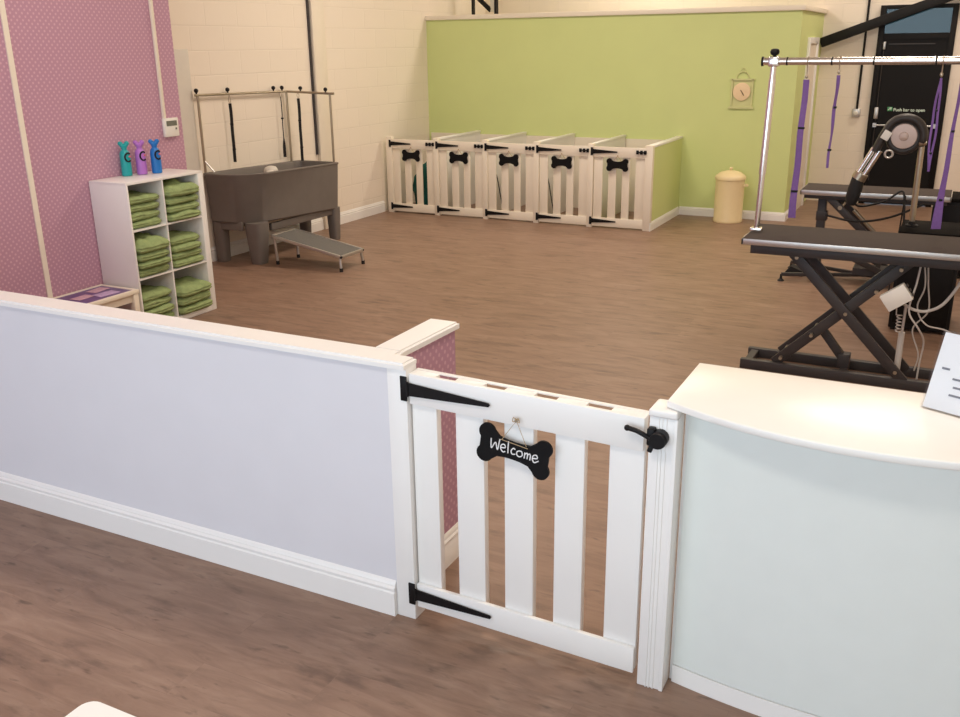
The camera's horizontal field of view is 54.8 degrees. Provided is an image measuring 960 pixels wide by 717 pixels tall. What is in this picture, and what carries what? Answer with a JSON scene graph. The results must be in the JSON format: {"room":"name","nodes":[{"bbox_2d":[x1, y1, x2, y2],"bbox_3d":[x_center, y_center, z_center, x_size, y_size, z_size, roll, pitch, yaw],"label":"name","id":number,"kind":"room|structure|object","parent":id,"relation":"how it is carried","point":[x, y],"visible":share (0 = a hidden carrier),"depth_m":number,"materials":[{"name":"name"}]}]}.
{"room":"dog grooming salon","nodes":[
{"label":"dog grooming salon","id":0,"kind":"room"},
{"bbox_2d":[0,0,186,296],"bbox_3d":[-4.505,-1.427,4.259,0.890,4.100,7.562,8,21,25],"label":"wall","id":1,"kind":"structure","parent":0,"point":[86,73],"depth_m":6.55,"materials":[{"name":"pink paint"}]},
{"bbox_2d":[0,0,52,297],"bbox_3d":[-3.063,-2.039,6.016,0.010,4.100,0.039,8,21,25],"label":"trim","id":2,"kind":"structure","parent":1,"relation":"attached to","point":[3,15],"depth_m":6.22,"materials":[{"name":"beige paint"}]},
{"bbox_2d":[148,0,165,118],"bbox_3d":[-2.494,-3.118,6.854,0.018,2.605,0.030,8,21,25],"label":"cable conduit","id":3,"kind":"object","parent":1,"relation":"attached to","point":[150,2],"depth_m":7.12,"materials":[{"name":"beige paint"}]},
{"bbox_2d":[162,117,179,136],"bbox_3d":[-2.446,-1.830,7.333,0.034,0.143,0.150,8,21,25],"label":"controller","id":4,"kind":"object","parent":1,"relation":"attached to","point":[170,126],"visible":1,"depth_m":7.31,"materials":[{"name":"white plastic"}]},
{"bbox_2d":[0,306,397,602],"bbox_3d":[-2.061,0.211,4.189,3.970,0.977,0.090,8,21,25],"label":"wall","id":5,"kind":"structure","parent":0,"point":[289,451],"depth_m":3.64,"materials":[{"name":"white paint"}]},
{"bbox_2d":[0,471,397,615],"bbox_3d":[-2.082,0.623,4.276,3.967,0.142,0.020,8,21,25],"label":"baseboard","id":6,"kind":"structure","parent":5,"relation":"attached to","point":[343,583],"depth_m":3.80,"materials":[{"name":"white paint"}]},
{"bbox_2d":[0,290,416,370],"bbox_3d":[-2.033,-0.257,4.013,4.046,0.023,0.126,8,21,25],"label":"trim","id":7,"kind":"structure","parent":5,"relation":"on","point":[348,352],"depth_m":3.48,"materials":[{"name":"white paint"}]},
{"bbox_2d":[168,0,484,247],"bbox_3d":[-3.306,-2.552,7.549,0.100,4.100,14.850,8,21,25],"label":"wall","id":8,"kind":"structure","parent":0,"point":[376,50],"depth_m":10.23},
{"bbox_2d":[174,49,200,169],"bbox_3d":[-2.794,-1.844,8.701,0.012,2.010,0.445,8,21,25],"label":"trim","id":9,"kind":"structure","parent":8,"relation":"attached to","point":[181,55],"depth_m":8.66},
{"bbox_2d":[210,201,384,261],"bbox_3d":[-2.196,-1.335,10.094,0.018,0.140,4.300,8,21,25],"label":"baseboard","id":10,"kind":"structure","parent":8,"relation":"attached to","point":[237,247],"depth_m":10.71,"materials":[{"name":"white paint"}]},
{"bbox_2d":[306,0,317,154],"bbox_3d":[-1.866,-3.849,9.994,0.027,3.240,0.028,8,21,25],"label":"pipe","id":11,"kind":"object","parent":8,"relation":"attached to","point":[307,5],"depth_m":10.23,"materials":[{"name":"metal"}]},
{"bbox_2d":[308,0,332,228],"bbox_3d":[-1.789,-3.479,10.238,0.050,4.100,0.225,8,21,25],"label":"trim","id":12,"kind":"structure","parent":8,"relation":"attached to","point":[316,10],"depth_m":10.33,"materials":[{"name":"beige paint"}]},
{"bbox_2d":[406,331,457,533],"bbox_3d":[-0.225,0.397,3.570,0.092,0.974,0.410,8,21,25],"label":"wall","id":13,"kind":"structure","parent":0,"point":[439,355],"depth_m":3.62,"materials":[{"name":"pink paint"}]},
{"bbox_2d":[376,319,458,355],"bbox_3d":[-0.227,-0.080,3.419,0.129,0.026,0.399,8,21,25],"label":"trim","id":14,"kind":"structure","parent":13,"relation":"on","point":[427,332],"depth_m":3.40,"materials":[{"name":"white paint"}]},
{"bbox_2d":[444,522,458,569],"bbox_3d":[-0.171,0.798,3.679,0.017,0.142,0.410,8,21,25],"label":"baseboard","id":15,"kind":"structure","parent":13,"relation":"attached to","point":[451,539],"depth_m":3.77,"materials":[{"name":"white paint"}]},
{"bbox_2d":[0,200,959,716],"bbox_3d":[0.747,0.037,6.279,9.600,0.100,15.250,8,21,25],"label":"floor","id":16,"kind":"structure","parent":0,"point":[612,315],"depth_m":4.22,"materials":[{"name":"brown wood"}]},
{"bbox_2d":[53,284,140,311],"bbox_3d":[-2.843,-0.247,6.559,0.383,0.352,0.815,8,21,25],"label":"side table","id":17,"kind":"object","parent":16,"relation":"on","point":[125,295],"visible":0.34,"depth_m":6.67,"materials":[{"name":"beige paint"}]},
{"bbox_2d":[70,295,92,300],"bbox_3d":[-2.818,-0.432,6.568,0.090,0.002,0.140,7,20,23],"label":"leaflet","id":18,"kind":"object","parent":17,"relation":"on","point":[82,297],"visible":1,"depth_m":6.56,"materials":[{"name":"pink paper"}]},
{"bbox_2d":[87,287,108,292],"bbox_3d":[-2.791,-0.499,6.767,0.090,0.002,0.150,6,20,18],"label":"leaflet","id":19,"kind":"object","parent":17,"relation":"on","point":[99,289],"visible":1,"depth_m":6.75,"materials":[{"name":"pink paper"}]},
{"bbox_2d":[92,290,118,296],"bbox_3d":[-2.688,-0.466,6.664,0.100,0.002,0.170,10,21,29],"label":"leaflet","id":20,"kind":"object","parent":17,"relation":"on","point":[110,292],"visible":1,"depth_m":6.66,"materials":[{"name":"paper"}]},
{"bbox_2d":[65,701,134,716],"bbox_3d":[-0.815,1.196,1.964,0.609,0.500,0.602,8,21,25],"label":"table","id":21,"kind":"object","parent":16,"relation":"on","point":[94,708],"visible":1,"depth_m":2.22,"materials":[{"name":"white laminate"}]},
{"bbox_2d":[89,168,216,318],"bbox_3d":[-2.491,-0.847,7.135,0.370,1.112,0.770,8,21,25],"label":"cube shelf","id":22,"kind":"object","parent":16,"relation":"on","point":[115,232],"visible":0.56,"depth_m":6.88,"materials":[{"name":"white paint"}]},
{"bbox_2d":[117,141,132,175],"bbox_3d":[-2.642,-1.490,6.910,0.084,0.254,0.076,8,21,25],"label":"shampoo bottle","id":23,"kind":"object","parent":22,"relation":"on","point":[125,158],"visible":1,"depth_m":6.89,"materials":[{"name":"teal plastic"}]},
{"bbox_2d":[133,140,147,174],"bbox_3d":[-2.557,-1.517,6.986,0.085,0.254,0.076,8,21,25],"label":"shampoo bottle","id":24,"kind":"object","parent":22,"relation":"on","point":[140,157],"visible":1,"depth_m":6.96,"materials":[{"name":"purple plastic"}]},
{"bbox_2d":[132,217,160,228],"bbox_3d":[-2.568,-1.015,6.871,0.308,0.060,0.300,8,21,25],"label":"folded towel","id":25,"kind":"object","parent":22,"relation":"on","point":[155,220],"visible":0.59,"depth_m":6.80,"materials":[{"name":"green fabric"}]},
{"bbox_2d":[131,209,158,221],"bbox_3d":[-2.572,-1.070,6.853,0.299,0.073,0.306,8,21,25],"label":"folded towel","id":26,"kind":"object","parent":25,"relation":"on","point":[142,215],"visible":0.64,"depth_m":6.78,"materials":[{"name":"green fabric"}]},
{"bbox_2d":[130,201,158,212],"bbox_3d":[-2.571,-1.128,6.834,0.293,0.067,0.306,8,21,25],"label":"folded towel","id":27,"kind":"object","parent":26,"relation":"on","point":[134,208],"visible":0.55,"depth_m":6.77,"materials":[{"name":"green fabric"}]},
{"bbox_2d":[128,190,158,204],"bbox_3d":[-2.570,-1.185,6.812,0.311,0.070,0.307,8,21,25],"label":"folded towel","id":28,"kind":"object","parent":27,"relation":"on","point":[135,197],"visible":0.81,"depth_m":6.76,"materials":[{"name":"green fabric"}]},
{"bbox_2d":[139,263,168,277],"bbox_3d":[-2.553,-0.681,6.979,0.328,0.074,0.307,8,21,25],"label":"folded towel","id":29,"kind":"object","parent":22,"relation":"on","point":[161,268],"visible":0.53,"depth_m":6.89,"materials":[{"name":"green fabric"}]},
{"bbox_2d":[138,256,170,269],"bbox_3d":[-2.541,-0.731,6.955,0.347,0.062,0.307,8,21,25],"label":"folded towel","id":30,"kind":"object","parent":29,"relation":"on","point":[163,260],"visible":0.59,"depth_m":6.85,"materials":[{"name":"green fabric"}]},
{"bbox_2d":[137,249,168,261],"bbox_3d":[-2.545,-0.791,6.936,0.351,0.073,0.308,8,21,25],"label":"folded towel","id":31,"kind":"object","parent":30,"relation":"on","point":[160,253],"visible":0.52,"depth_m":6.83,"materials":[{"name":"green fabric"}]},
{"bbox_2d":[134,232,169,253],"bbox_3d":[-2.543,-0.871,6.906,0.362,0.124,0.308,8,21,25],"label":"folded towel","id":32,"kind":"object","parent":31,"relation":"on","point":[144,242],"visible":0.7,"depth_m":6.83,"materials":[{"name":"green fabric"}]},
{"bbox_2d":[148,139,162,172],"bbox_3d":[-2.466,-1.540,7.050,0.085,0.254,0.076,8,21,25],"label":"shampoo bottle","id":33,"kind":"object","parent":22,"relation":"on","point":[155,156],"visible":1,"depth_m":7.03,"materials":[{"name":"blue plastic"}]},
{"bbox_2d":[159,311,174,315],"bbox_3d":[-2.549,-0.327,7.097,0.316,0.070,0.301,8,21,25],"label":"folded towel","id":34,"kind":"object","parent":22,"relation":"on","point":[170,313],"visible":0.15,"depth_m":7.12,"materials":[{"name":"green fabric"}]},
{"bbox_2d":[144,303,174,313],"bbox_3d":[-2.545,-0.384,7.075,0.319,0.071,0.301,8,21,25],"label":"folded towel","id":35,"kind":"object","parent":34,"relation":"on","point":[166,307],"visible":0.3,"depth_m":7.02,"materials":[{"name":"green fabric"}]},
{"bbox_2d":[143,295,170,309],"bbox_3d":[-2.553,-0.443,7.059,0.308,0.072,0.302,8,21,25],"label":"folded towel","id":36,"kind":"object","parent":35,"relation":"on","point":[162,300],"visible":0.3,"depth_m":6.97,"materials":[{"name":"green fabric"}]},
{"bbox_2d":[141,285,171,301],"bbox_3d":[-2.556,-0.504,7.041,0.318,0.078,0.303,8,21,25],"label":"folded towel","id":37,"kind":"object","parent":36,"relation":"on","point":[149,293],"visible":0.58,"depth_m":7.00,"materials":[{"name":"green fabric"}]},
{"bbox_2d":[167,209,200,221],"bbox_3d":[-2.384,-1.123,7.159,0.354,0.076,0.336,8,21,25],"label":"folded towel","id":38,"kind":"object","parent":22,"relation":"on","point":[189,213],"visible":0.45,"depth_m":7.06,"materials":[{"name":"green fabric"}]},
{"bbox_2d":[166,201,198,213],"bbox_3d":[-2.393,-1.178,7.144,0.336,0.068,0.338,8,21,25],"label":"folded towel","id":39,"kind":"object","parent":38,"relation":"on","point":[191,204],"visible":0.48,"depth_m":7.04,"materials":[{"name":"green fabric"}]},
{"bbox_2d":[165,193,197,205],"bbox_3d":[-2.394,-1.237,7.125,0.342,0.071,0.332,8,21,25],"label":"folded towel","id":40,"kind":"object","parent":39,"relation":"on","point":[190,197],"visible":0.48,"depth_m":7.02,"materials":[{"name":"green fabric"}]},
{"bbox_2d":[163,178,198,197],"bbox_3d":[-2.385,-1.315,7.093,0.352,0.122,0.338,8,21,25],"label":"folded towel","id":41,"kind":"object","parent":40,"relation":"on","point":[172,187],"visible":0.73,"depth_m":7.01,"materials":[{"name":"green fabric"}]},
{"bbox_2d":[172,254,203,267],"bbox_3d":[-2.392,-0.781,7.279,0.328,0.066,0.322,8,21,25],"label":"folded towel","id":42,"kind":"object","parent":22,"relation":"on","point":[196,258],"visible":0.39,"depth_m":7.19,"materials":[{"name":"green fabric"}]},
{"bbox_2d":[171,248,201,259],"bbox_3d":[-2.391,-0.834,7.262,0.316,0.065,0.321,8,21,25],"label":"folded towel","id":43,"kind":"object","parent":42,"relation":"on","point":[175,256],"visible":0.44,"depth_m":7.17,"materials":[{"name":"green fabric"}]},
{"bbox_2d":[171,241,200,252],"bbox_3d":[-2.388,-0.888,7.240,0.339,0.067,0.308,8,21,25],"label":"folded towel","id":44,"kind":"object","parent":43,"relation":"on","point":[190,245],"visible":0.44,"depth_m":7.14,"materials":[{"name":"green fabric"}]},
{"bbox_2d":[169,230,198,245],"bbox_3d":[-2.401,-0.947,7.228,0.317,0.079,0.317,8,21,25],"label":"folded towel","id":45,"kind":"object","parent":44,"relation":"on","point":[176,237],"visible":0.52,"depth_m":7.16,"materials":[{"name":"green fabric"}]},
{"bbox_2d":[178,299,212,314],"bbox_3d":[-2.369,-0.433,7.387,0.352,0.082,0.336,8,21,25],"label":"folded towel","id":46,"kind":"object","parent":22,"relation":"on","point":[183,310],"visible":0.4,"depth_m":7.29,"materials":[{"name":"green fabric"}]},
{"bbox_2d":[177,290,210,305],"bbox_3d":[-2.374,-0.499,7.368,0.362,0.082,0.337,8,21,25],"label":"folded towel","id":47,"kind":"object","parent":46,"relation":"on","point":[200,296],"visible":0.39,"depth_m":7.25,"materials":[{"name":"green fabric"}]},
{"bbox_2d":[175,276,211,297],"bbox_3d":[-2.365,-0.574,7.336,0.364,0.104,0.338,8,21,25],"label":"folded towel","id":48,"kind":"object","parent":47,"relation":"on","point":[186,286],"visible":0.62,"depth_m":7.28,"materials":[{"name":"green fabric"}]},
{"bbox_2d":[194,86,339,264],"bbox_3d":[-2.082,-1.924,9.457,0.574,1.659,1.532,8,21,25],"label":"bath","id":49,"kind":"object","parent":16,"relation":"on","point":[305,191],"visible":0.94,"depth_m":9.16,"materials":[{"name":"grey plastic"}]},
{"bbox_2d":[228,95,236,161],"bbox_3d":[-2.448,-2.272,9.160,0.036,0.650,0.018,-1,19,-2],"label":"strap","id":50,"kind":"object","parent":49,"relation":"hanging from","point":[229,104],"visible":1,"depth_m":9.16,"materials":[{"name":"fabric"}]},
{"bbox_2d":[264,166,277,172],"bbox_3d":[-2.102,-1.771,9.399,0.144,0.352,0.208,-8,20,-21],"label":"sprayer","id":51,"kind":"object","parent":49,"relation":"in","point":[268,168],"visible":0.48,"depth_m":9.33,"materials":[{"name":"white plastic"}]},
{"bbox_2d":[203,160,338,223],"bbox_3d":[-2.091,-1.715,9.534,0.547,0.541,1.532,8,21,25],"label":"basin","id":52,"kind":"object","parent":49,"relation":"in","point":[301,191],"depth_m":9.19,"materials":[{"name":"grey plastic"}]},
{"bbox_2d":[279,92,286,156],"bbox_3d":[-2.094,-2.479,9.835,0.034,0.670,0.018,-1,19,-1],"label":"strap","id":53,"kind":"object","parent":49,"relation":"hanging from","point":[282,118],"visible":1,"depth_m":9.87,"materials":[{"name":"fabric"}]},
{"bbox_2d":[297,93,303,160],"bbox_3d":[-1.925,-2.480,9.926,0.036,0.711,0.018,-1,19,-2],"label":"strap","id":54,"kind":"object","parent":49,"relation":"hanging from","point":[298,98],"visible":1,"depth_m":9.93,"materials":[{"name":"fabric"}]},
{"bbox_2d":[271,228,364,271],"bbox_3d":[-1.576,-1.062,9.018,0.824,0.294,0.409,8,21,25],"label":"step","id":55,"kind":"structure","parent":16,"relation":"on","point":[340,250],"depth_m":8.98,"materials":[{"name":"grey rubber"}]},
{"bbox_2d":[387,364,424,618],"bbox_3d":[-0.261,0.485,3.306,0.076,0.977,0.070,8,21,25],"label":"gate post","id":56,"kind":"object","parent":16,"relation":"on","point":[400,412],"visible":0.84,"depth_m":3.27,"materials":[{"name":"white paint"}]},
{"bbox_2d":[400,368,648,672],"bbox_3d":[0.130,0.535,3.111,0.848,0.928,0.081,8,21,25],"label":"gate","id":57,"kind":"object","parent":56,"relation":"attached to","point":[574,423],"visible":0.95,"depth_m":3.07,"materials":[{"name":"white paint"}]},
{"bbox_2d":[476,417,552,479],"bbox_3d":[0.111,0.280,2.992,0.269,0.203,0.020,8,21,25],"label":"sign","id":58,"kind":"object","parent":57,"relation":"hanging from","point":[535,457],"visible":1,"depth_m":2.99,"materials":[{"name":"wood"}]},
{"bbox_2d":[413,161,427,204],"bbox_3d":[-0.630,-2.242,11.971,0.438,0.640,0.560,8,21,25],"label":"blanket","id":59,"kind":"object","parent":16,"relation":"on","point":[425,187],"visible":0.14,"depth_m":11.77,"materials":[{"name":"teal fabric"}]},
{"bbox_2d":[471,0,497,14],"bbox_3d":[0.069,-4.618,12.707,0.380,4.635,0.060,8,21,25],"label":"steel column","id":60,"kind":"structure","parent":16,"relation":"on","point":[493,7],"depth_m":12.61,"materials":[{"name":"black metal"}]},
{"bbox_2d":[386,130,682,231],"bbox_3d":[0.630,-2.284,11.537,3.475,0.944,1.223,8,21,25],"label":"dog kennels","id":61,"kind":"object","parent":16,"relation":"on","point":[663,157],"visible":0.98,"depth_m":11.26,"materials":[{"name":"beige paint"}]},
{"bbox_2d":[388,139,434,213],"bbox_3d":[-0.842,-2.283,11.612,0.650,0.897,0.056,8,21,25],"label":"door","id":62,"kind":"structure","parent":61,"relation":"attached to","point":[397,144],"depth_m":11.62,"materials":[{"name":"beige paint"}]},
{"bbox_2d":[402,147,419,161],"bbox_3d":[-0.858,-2.537,11.510,0.254,0.178,0.014,8,21,25],"label":"plaque","id":63,"kind":"object","parent":62,"relation":"hanging from","point":[406,155],"visible":1,"depth_m":11.51,"materials":[{"name":"wood"}]},
{"bbox_2d":[435,141,482,216],"bbox_3d":[-0.244,-2.194,11.324,0.650,0.897,0.056,8,21,25],"label":"door","id":64,"kind":"structure","parent":61,"relation":"attached to","point":[443,147],"depth_m":11.33,"materials":[{"name":"paint"}]},
{"bbox_2d":[449,149,467,163],"bbox_3d":[-0.260,-2.448,11.222,0.254,0.178,0.014,8,21,25],"label":"plaque","id":65,"kind":"object","parent":64,"relation":"hanging from","point":[453,157],"visible":1,"depth_m":11.22,"materials":[{"name":"wood"}]},
{"bbox_2d":[484,142,534,220],"bbox_3d":[0.355,-2.105,11.036,0.650,0.897,0.056,8,21,25],"label":"door","id":66,"kind":"structure","parent":61,"relation":"attached to","point":[493,148],"depth_m":11.05,"materials":[{"name":"white paint"}]},
{"bbox_2d":[499,151,518,166],"bbox_3d":[0.339,-2.359,10.933,0.254,0.178,0.014,8,21,25],"label":"plaque","id":67,"kind":"object","parent":66,"relation":"hanging from","point":[513,160],"visible":1,"depth_m":10.93,"materials":[{"name":"wood"}]},
{"bbox_2d":[536,144,588,224],"bbox_3d":[0.953,-2.016,10.747,0.650,0.897,0.056,8,21,25],"label":"door","id":68,"kind":"structure","parent":61,"relation":"attached to","point":[544,150],"depth_m":10.75,"materials":[{"name":"white paint"}]},
{"bbox_2d":[548,179,552,208],"bbox_3d":[0.894,-1.953,10.989,0.318,0.667,0.047,-7,20,-19],"label":"cord","id":69,"kind":"object","parent":68,"relation":"hanging from","point":[548,179],"visible":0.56,"depth_m":10.98,"materials":[{"name":"paint"}]},
{"bbox_2d":[551,153,571,168],"bbox_3d":[0.937,-2.270,10.645,0.254,0.178,0.014,8,21,25],"label":"plaque","id":70,"kind":"object","parent":68,"relation":"hanging from","point":[556,162],"visible":1,"depth_m":10.64,"materials":[{"name":"wood"}]},
{"bbox_2d":[589,146,646,228],"bbox_3d":[1.551,-1.927,10.459,0.650,0.897,0.056,8,21,25],"label":"door","id":71,"kind":"structure","parent":61,"relation":"attached to","point":[599,152],"depth_m":10.46,"materials":[{"name":"white paint"}]},
{"bbox_2d":[606,155,627,171],"bbox_3d":[1.535,-2.181,10.357,0.254,0.178,0.014,8,21,25],"label":"plaque","id":72,"kind":"object","parent":71,"relation":"hanging from","point":[611,164],"visible":1,"depth_m":10.36,"materials":[{"name":"wood"}]},
{"bbox_2d":[624,399,684,691],"bbox_3d":[0.528,0.604,2.917,0.155,0.979,0.135,8,21,25],"label":"gate post","id":73,"kind":"object","parent":16,"relation":"on","point":[664,436],"visible":0.97,"depth_m":2.87,"materials":[{"name":"white paint"}]},
{"bbox_2d":[713,167,747,223],"bbox_3d":[2.918,-1.920,10.850,0.351,0.636,0.351,-2,19,-4],"label":"pedal bin","id":74,"kind":"object","parent":16,"relation":"on","point":[730,184],"visible":1,"depth_m":10.74,"materials":[{"name":"beige metal"}]},
{"bbox_2d":[785,264,801,276],"bbox_3d":[2.853,-0.805,8.402,0.160,0.085,0.120,8,21,25],"label":"foot pedal","id":75,"kind":"object","parent":16,"relation":"on","point":[793,268],"visible":0.47,"depth_m":8.36,"materials":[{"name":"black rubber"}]},
{"bbox_2d":[667,363,959,716],"bbox_3d":[1.104,0.636,2.763,1.098,1.002,0.518,8,21,25],"label":"reception desk","id":76,"kind":"object","parent":16,"relation":"on","point":[818,561],"visible":1,"depth_m":2.68,"materials":[{"name":"white laminate"}]},
{"bbox_2d":[923,332,959,415],"bbox_3d":[1.363,0.054,2.573,0.097,0.220,0.215,-16,24,-38],"label":"sign holder","id":77,"kind":"object","parent":76,"relation":"on","point":[943,392],"visible":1,"depth_m":2.62,"materials":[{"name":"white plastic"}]},
{"bbox_2d":[740,224,959,392],"bbox_3d":[2.285,-0.312,5.729,1.273,0.875,0.537,8,21,25],"label":"table","id":78,"kind":"object","parent":16,"relation":"on","point":[805,246],"visible":0.89,"depth_m":5.63,"materials":[{"name":"metal"}]},
{"bbox_2d":[750,49,959,232],"bbox_3d":[2.271,-1.234,5.391,1.312,1.090,0.070,8,21,25],"label":"gantry","id":79,"kind":"object","parent":78,"relation":"on","point":[773,61],"visible":1,"depth_m":5.45,"materials":[{"name":"silver metal"}]},
{"bbox_2d":[788,56,808,217],"bbox_3d":[1.919,-1.315,5.553,0.048,0.948,0.047,-9,20,-23],"label":"strap","id":80,"kind":"object","parent":79,"relation":"hanging from","point":[798,155],"visible":1,"depth_m":5.57,"materials":[{"name":"fabric"}]},
{"bbox_2d":[826,56,840,167],"bbox_3d":[2.072,-1.438,5.426,0.030,0.638,0.060,8,21,25],"label":"strap","id":81,"kind":"object","parent":79,"relation":"hanging from","point":[834,107],"visible":1,"depth_m":5.42,"materials":[{"name":"fabric"}]},
{"bbox_2d":[927,55,944,170],"bbox_3d":[2.554,-1.369,5.193,0.036,0.633,0.051,-2,19,-4],"label":"strap","id":82,"kind":"object","parent":79,"relation":"hanging from","point":[939,90],"visible":1,"depth_m":5.20,"materials":[{"name":"fabric"}]},
{"bbox_2d":[931,84,959,228],"bbox_3d":[2.641,-1.204,5.210,0.056,0.958,0.055,-17,25,-40],"label":"strap","id":83,"kind":"object","parent":79,"relation":"hanging from","point":[937,216],"visible":1,"depth_m":5.27,"materials":[{"name":"fabric"}]},
{"bbox_2d":[895,308,902,332],"bbox_3d":[2.495,-0.241,5.523,0.103,0.194,0.030,-12,22,-31],"label":"coiled cable","id":84,"kind":"object","parent":78,"relation":"attached to","point":[896,308],"visible":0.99,"depth_m":5.53,"materials":[{"name":"white plastic"}]},
{"bbox_2d":[908,267,924,379],"bbox_3d":[2.599,-0.183,5.486,0.186,0.766,0.061,-12,22,-30],"label":"power cable","id":85,"kind":"object","parent":78,"relation":"attached to","point":[918,276],"visible":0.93,"depth_m":5.43,"materials":[{"name":"plastic"}]},
{"bbox_2d":[912,268,929,370],"bbox_3d":[2.665,-0.253,5.600,0.081,0.706,0.052,8,21,25],"label":"power cable","id":86,"kind":"object","parent":78,"relation":"attached to","point":[927,268],"visible":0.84,"depth_m":5.58,"materials":[{"name":"white plastic"}]},
{"bbox_2d":[904,281,959,312],"bbox_3d":[2.657,-0.402,5.397,0.321,0.297,0.056,4,19,13],"label":"power cable","id":87,"kind":"object","parent":78,"relation":"attached to","point":[950,296],"visible":0.94,"depth_m":5.41,"materials":[{"name":"white plastic"}]},
{"bbox_2d":[917,267,950,332],"bbox_3d":[2.760,-0.180,5.464,0.369,0.760,0.040,8,21,25],"label":"power cable","id":88,"kind":"object","parent":78,"relation":"attached to","point":[923,322],"visible":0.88,"depth_m":5.48,"materials":[{"name":"white plastic"}]},
{"bbox_2d":[777,183,952,281],"bbox_3d":[3.324,-1.066,8.038,1.285,0.803,0.600,8,21,25],"label":"table","id":89,"kind":"object","parent":16,"relation":"on","point":[835,194],"visible":0.68,"depth_m":7.92,"materials":[{"name":"metal"}]},
{"bbox_2d":[825,203,924,222],"bbox_3d":[3.268,-1.216,7.693,0.756,0.187,0.063,8,21,25],"label":"cord","id":90,"kind":"object","parent":89,"relation":"hanging from","point":[923,204],"visible":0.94,"depth_m":7.70,"materials":[{"name":"paint"}]},
{"bbox_2d":[888,196,905,290],"bbox_3d":[3.350,-0.876,7.471,0.022,0.796,0.546,9,21,26],"label":"cord","id":91,"kind":"object","parent":89,"relation":"hanging from","point":[905,196],"visible":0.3,"depth_m":7.61,"materials":[{"name":"paint"}]},
{"bbox_2d":[888,220,959,334],"bbox_3d":[3.264,-0.602,6.784,0.420,0.725,0.520,8,21,25],"label":"base cabinet","id":92,"kind":"object","parent":16,"relation":"on","point":[942,282],"visible":0.59,"depth_m":6.59,"materials":[{"name":"black paint"}]},
{"bbox_2d":[845,113,928,226],"bbox_3d":[2.939,-1.366,6.694,0.513,0.789,0.162,8,21,25],"label":"dryer","id":93,"kind":"object","parent":92,"relation":"on","point":[905,133],"visible":1,"depth_m":6.58,"materials":[{"name":"metal"}]},
{"bbox_2d":[855,190,905,223],"bbox_3d":[2.945,-1.125,6.849,0.379,0.233,0.120,6,20,20],"label":"cord","id":94,"kind":"object","parent":93,"relation":"attached to","point":[900,191],"visible":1,"depth_m":6.81,"materials":[{"name":"rubber"}]},
{"bbox_2d":[899,220,959,236],"bbox_3d":[3.260,-0.931,6.673,0.420,0.030,0.520,8,21,25],"label":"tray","id":95,"kind":"object","parent":92,"relation":"on","point":[950,229],"depth_m":6.59,"materials":[{"name":"black metal"}]},
{"bbox_2d":[931,191,959,276],"bbox_3d":[4.304,-1.098,8.256,0.570,0.700,0.470,8,21,25],"label":"base cabinet","id":96,"kind":"object","parent":16,"relation":"on","point":[951,212],"visible":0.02,"depth_m":8.04,"materials":[{"name":"black paint"}]},
{"bbox_2d":[951,191,959,202],"bbox_3d":[4.300,-1.416,8.149,0.570,0.030,0.470,8,21,25],"label":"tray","id":97,"kind":"object","parent":96,"relation":"on","point":[956,195],"depth_m":8.06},
{"bbox_2d":[426,10,824,212],"bbox_3d":[1.826,-3.293,12.315,4.768,2.330,1.750,8,21,25],"label":"wall","id":98,"kind":"structure","parent":0,"point":[648,76],"depth_m":11.23,"materials":[{"name":"paint"}]},
{"bbox_2d":[425,5,827,20],"bbox_3d":[1.820,-4.415,11.912,4.805,0.055,1.785,8,21,25],"label":"trim","id":99,"kind":"structure","parent":98,"relation":"on","point":[779,7],"depth_m":11.00,"materials":[{"name":"beige paint"}]},
{"bbox_2d":[679,206,783,220],"bbox_3d":[3.014,-1.746,11.168,1.248,0.100,0.018,8,21,25],"label":"baseboard","id":100,"kind":"structure","parent":98,"relation":"attached to","point":[696,211],"depth_m":11.10,"materials":[{"name":"white paint"}]},
{"bbox_2d":[728,68,754,108],"bbox_3d":[3.021,-3.116,10.684,0.285,0.456,0.030,8,21,25],"label":"wall clock","id":101,"kind":"object","parent":98,"relation":"attached to","point":[741,97],"visible":1,"depth_m":10.70,"materials":[{"name":"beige metal"}]},
{"bbox_2d":[783,209,788,221],"bbox_3d":[3.701,-1.740,11.125,0.018,0.100,0.555,8,21,25],"label":"baseboard","id":102,"kind":"structure","parent":98,"relation":"attached to","point":[785,218],"depth_m":10.94,"materials":[{"name":"white paint"}]},
{"bbox_2d":[796,37,819,209],"bbox_3d":[3.996,-2.857,11.374,0.032,2.050,0.740,8,21,25],"label":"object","id":103,"kind":"structure","parent":98,"relation":"in","point":[813,42],"depth_m":11.49,"materials":[{"name":"white paint"}]},
{"bbox_2d":[820,0,952,46],"bbox_3d":[5.479,-4.249,10.922,2.717,1.069,0.110,8,21,25],"label":"brace","id":104,"kind":"object","parent":98,"relation":"attached to","point":[918,7],"visible":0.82,"depth_m":11.24,"materials":[{"name":"black paint"}]},
{"bbox_2d":[485,0,959,206],"bbox_3d":[4.152,-4.118,11.899,9.060,4.100,0.120,8,21,25],"label":"wall","id":105,"kind":"structure","parent":0,"point":[849,132],"depth_m":11.86,"materials":[{"name":"beige paint"}]},
{"bbox_2d":[852,0,870,116],"bbox_3d":[4.768,-4.502,11.331,0.097,3.005,0.061,8,21,25],"label":"conduit","id":106,"kind":"object","parent":105,"relation":"attached to","point":[855,112],"visible":1,"depth_m":11.65,"materials":[{"name":"metal"}]},
{"bbox_2d":[858,3,959,206],"bbox_3d":[5.307,-3.116,11.526,0.860,2.410,0.152,8,21,25],"label":"door","id":107,"kind":"structure","parent":105,"relation":"in","point":[896,89],"depth_m":11.43,"materials":[{"name":"black paint"}]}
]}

